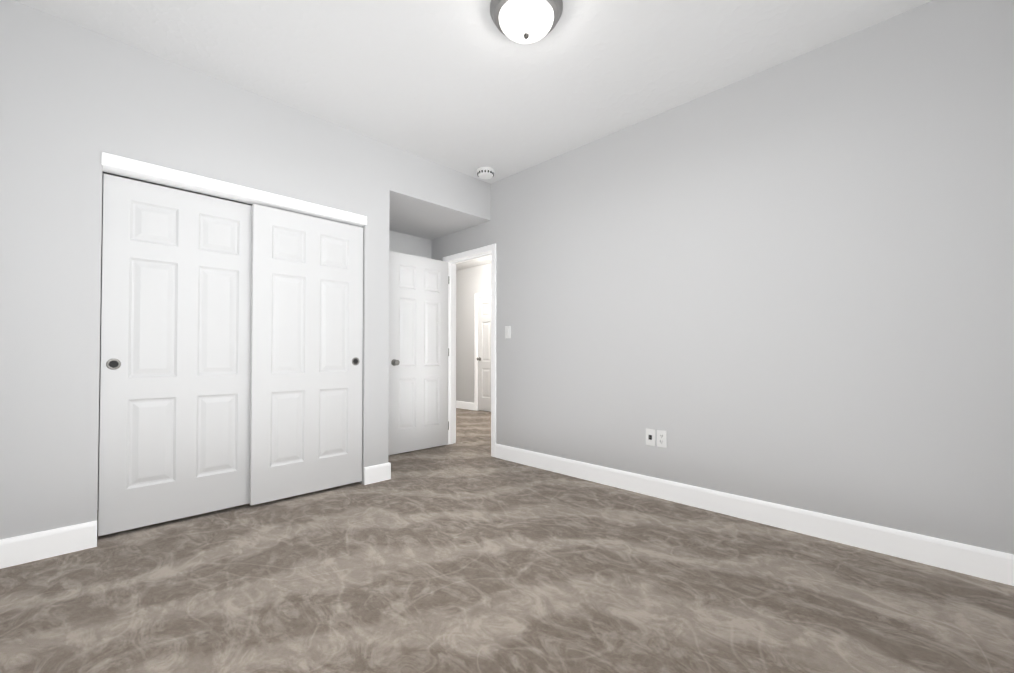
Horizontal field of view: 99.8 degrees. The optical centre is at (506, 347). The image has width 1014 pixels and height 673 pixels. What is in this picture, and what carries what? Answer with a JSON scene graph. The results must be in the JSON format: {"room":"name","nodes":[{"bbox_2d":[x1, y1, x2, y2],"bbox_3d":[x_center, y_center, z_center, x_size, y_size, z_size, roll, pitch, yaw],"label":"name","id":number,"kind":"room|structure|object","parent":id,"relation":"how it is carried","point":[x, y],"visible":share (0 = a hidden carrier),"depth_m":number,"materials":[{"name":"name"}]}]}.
{"room":"empty bedroom","nodes":[
{"label":"empty bedroom","id":0,"kind":"room"},
{"bbox_2d":[97,172,251,509],"bbox_3d":[-1.991,-0.208,3.088,0.680,2.530,1.799,-1,-1,45],"label":"door frame","id":1,"kind":"structure","parent":0,"point":[101,272],"depth_m":2.80,"materials":[{"name":"white paint"}]},
{"bbox_2d":[0,0,490,539],"bbox_3d":[-1.415,-0.303,3.099,0.120,2.720,3.420,-1,-1,45],"label":"wall","id":2,"kind":"structure","parent":0,"point":[76,100],"depth_m":2.23,"materials":[{"name":"white paint"}]},
{"bbox_2d":[0,521,96,568],"bbox_3d":[-2.313,0.975,2.086,0.014,0.132,0.446,-1,-1,45],"label":"baseboard","id":3,"kind":"structure","parent":2,"relation":"attached to","point":[27,548],"depth_m":2.11,"materials":[{"name":"white wood"}]},
{"bbox_2d":[98,174,251,535],"bbox_3d":[-1.953,0.037,2.604,0.038,1.976,0.762,-1,-1,45],"label":"closet door","id":4,"kind":"structure","parent":2,"relation":"in","point":[175,388],"depth_m":2.55,"materials":[{"name":"white wood"}]},
{"bbox_2d":[102,152,366,226],"bbox_3d":[-1.667,-0.998,2.841,0.134,0.066,1.499,-1,-1,45],"label":"trim","id":5,"kind":"structure","parent":2,"relation":"attached to","point":[130,168],"depth_m":2.65,"materials":[{"name":"white wood"}]},
{"bbox_2d":[249,204,362,504],"bbox_3d":[-1.408,0.044,3.073,0.038,1.976,0.762,-1,-1,45],"label":"closet door","id":6,"kind":"structure","parent":2,"relation":"in","point":[306,355],"depth_m":3.03,"materials":[{"name":"white wood"}]},
{"bbox_2d":[364,462,390,480],"bbox_3d":[-1.299,1.002,3.800,1.004,0.132,0.014,-1,-1,45],"label":"baseboard","id":7,"kind":"structure","parent":2,"relation":"attached to","point":[381,471],"depth_m":3.39,"materials":[{"name":"white wood"}]},
{"bbox_2d":[389,230,430,258],"bbox_3d":[-1.361,-0.095,4.594,0.120,2.350,1.225,-1,-1,45],"label":"wall","id":8,"kind":"structure","parent":0,"point":[409,244],"depth_m":4.79,"materials":[{"name":"white paint"}]},
{"bbox_2d":[389,196,481,239],"bbox_3d":[-1.042,-1.325,4.295,1.020,0.100,1.225,-1,-1,45],"label":"ceiling","id":9,"kind":"structure","parent":0,"point":[412,219],"depth_m":4.31,"materials":[{"name":"white paint"}]},
{"bbox_2d":[456,263,490,402],"bbox_3d":[0.302,-0.183,6.924,6.300,2.600,0.120,-1,-1,45],"label":"wall","id":10,"kind":"structure","parent":0,"point":[471,282],"depth_m":7.88,"materials":[{"name":"white paint"}]},
{"bbox_2d":[456,401,473,409],"bbox_3d":[-1.234,1.073,8.346,1.848,0.132,0.014,-1,-1,45],"label":"baseboard","id":11,"kind":"structure","parent":10,"relation":"attached to","point":[465,405],"depth_m":7.85,"materials":[{"name":"white wood"}]},
{"bbox_2d":[474,291,490,410],"bbox_3d":[-0.221,0.074,7.443,0.884,2.102,0.152,-1,-1,45],"label":"door frame","id":12,"kind":"structure","parent":10,"relation":"attached to","point":[477,295],"depth_m":7.67,"materials":[{"name":"white wood"}]},
{"bbox_2d":[477,295,490,411],"bbox_3d":[-0.272,0.100,7.391,0.754,2.025,0.103,-1,-1,45],"label":"hall door","id":13,"kind":"structure","parent":10,"relation":"in","point":[484,353],"depth_m":7.54,"materials":[{"name":"white wood"}]},
{"bbox_2d":[456,255,490,270],"bbox_3d":[-0.415,-1.544,6.227,6.300,0.100,2.150,-1,-1,45],"label":"ceiling","id":14,"kind":"structure","parent":0,"point":[474,263],"depth_m":7.48,"materials":[{"name":"white"}]},
{"bbox_2d":[14,0,932,183],"bbox_3d":[-0.050,-1.733,1.842,3.860,0.100,3.540,-1,-1,45],"label":"ceiling","id":15,"kind":"structure","parent":0,"point":[467,87],"depth_m":2.44,"materials":[{"name":"white paint"}]},
{"bbox_2d":[477,167,494,178],"bbox_3d":[-0.199,-1.616,3.969,0.166,0.068,0.166,-1,-1,45],"label":"smoke detector","id":16,"kind":"object","parent":15,"relation":"attached to","point":[485,172],"visible":1,"depth_m":3.92,"materials":[{"name":"white plastic"}]},
{"bbox_2d":[490,0,562,43],"bbox_3d":[0.095,-1.603,2.110,0.360,0.152,0.360,-1,-1,45],"label":"flush-mount light","id":17,"kind":"object","parent":15,"relation":"attached to","point":[525,21],"visible":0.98,"depth_m":2.06,"materials":[{"name":"white glass"}]},
{"bbox_2d":[0,408,1013,672],"bbox_3d":[-0.910,1.124,4.177,8.440,0.100,5.690,-1,-1,45],"label":"floor","id":18,"kind":"structure","parent":0,"point":[466,552],"depth_m":1.81,"materials":[{"name":"carpet"}]},
{"bbox_2d":[431,0,1013,554],"bbox_3d":[0.798,-0.299,3.390,4.880,2.720,0.120,-1,-1,45],"label":"wall","id":19,"kind":"structure","parent":0,"point":[789,282],"depth_m":2.43,"materials":[{"name":"white paint"}]},
{"bbox_2d":[388,251,448,454],"bbox_3d":[-0.919,0.054,4.496,0.171,2.025,0.744,-1,-1,45],"label":"entry door","id":20,"kind":"structure","parent":19,"relation":"in","point":[418,352],"depth_m":4.46,"materials":[{"name":"white painted wood"},{"name":"satin nickel"}]},
{"bbox_2d":[443,244,495,456],"bbox_3d":[-0.369,0.029,4.551,0.864,2.102,0.152,-1,-1,45],"label":"door frame","id":21,"kind":"structure","parent":19,"relation":"attached to","point":[469,255],"depth_m":4.74,"materials":[{"name":"white wood"}]},
{"bbox_2d":[505,326,510,338],"bbox_3d":[0.005,-0.148,4.086,0.072,0.118,0.014,-1,-1,45],"label":"switch plate","id":22,"kind":"object","parent":19,"relation":"attached to","point":[507,331],"visible":1,"depth_m":4.08,"materials":[{"name":"white plastic"}]},
{"bbox_2d":[646,428,666,447],"bbox_3d":[1.054,0.641,3.023,0.156,0.118,0.015,-1,-1,45],"label":"outlet plates","id":23,"kind":"object","parent":19,"relation":"attached to","point":[661,438],"visible":1,"depth_m":3.02,"materials":[{"name":"white plastic"}]},
{"bbox_2d":[495,444,1013,585],"bbox_3d":[1.140,0.988,2.933,3.538,0.132,0.014,-1,-1,45],"label":"baseboard","id":24,"kind":"structure","parent":19,"relation":"attached to","point":[989,564],"depth_m":2.40,"materials":[{"name":"white wood"}]}
]}

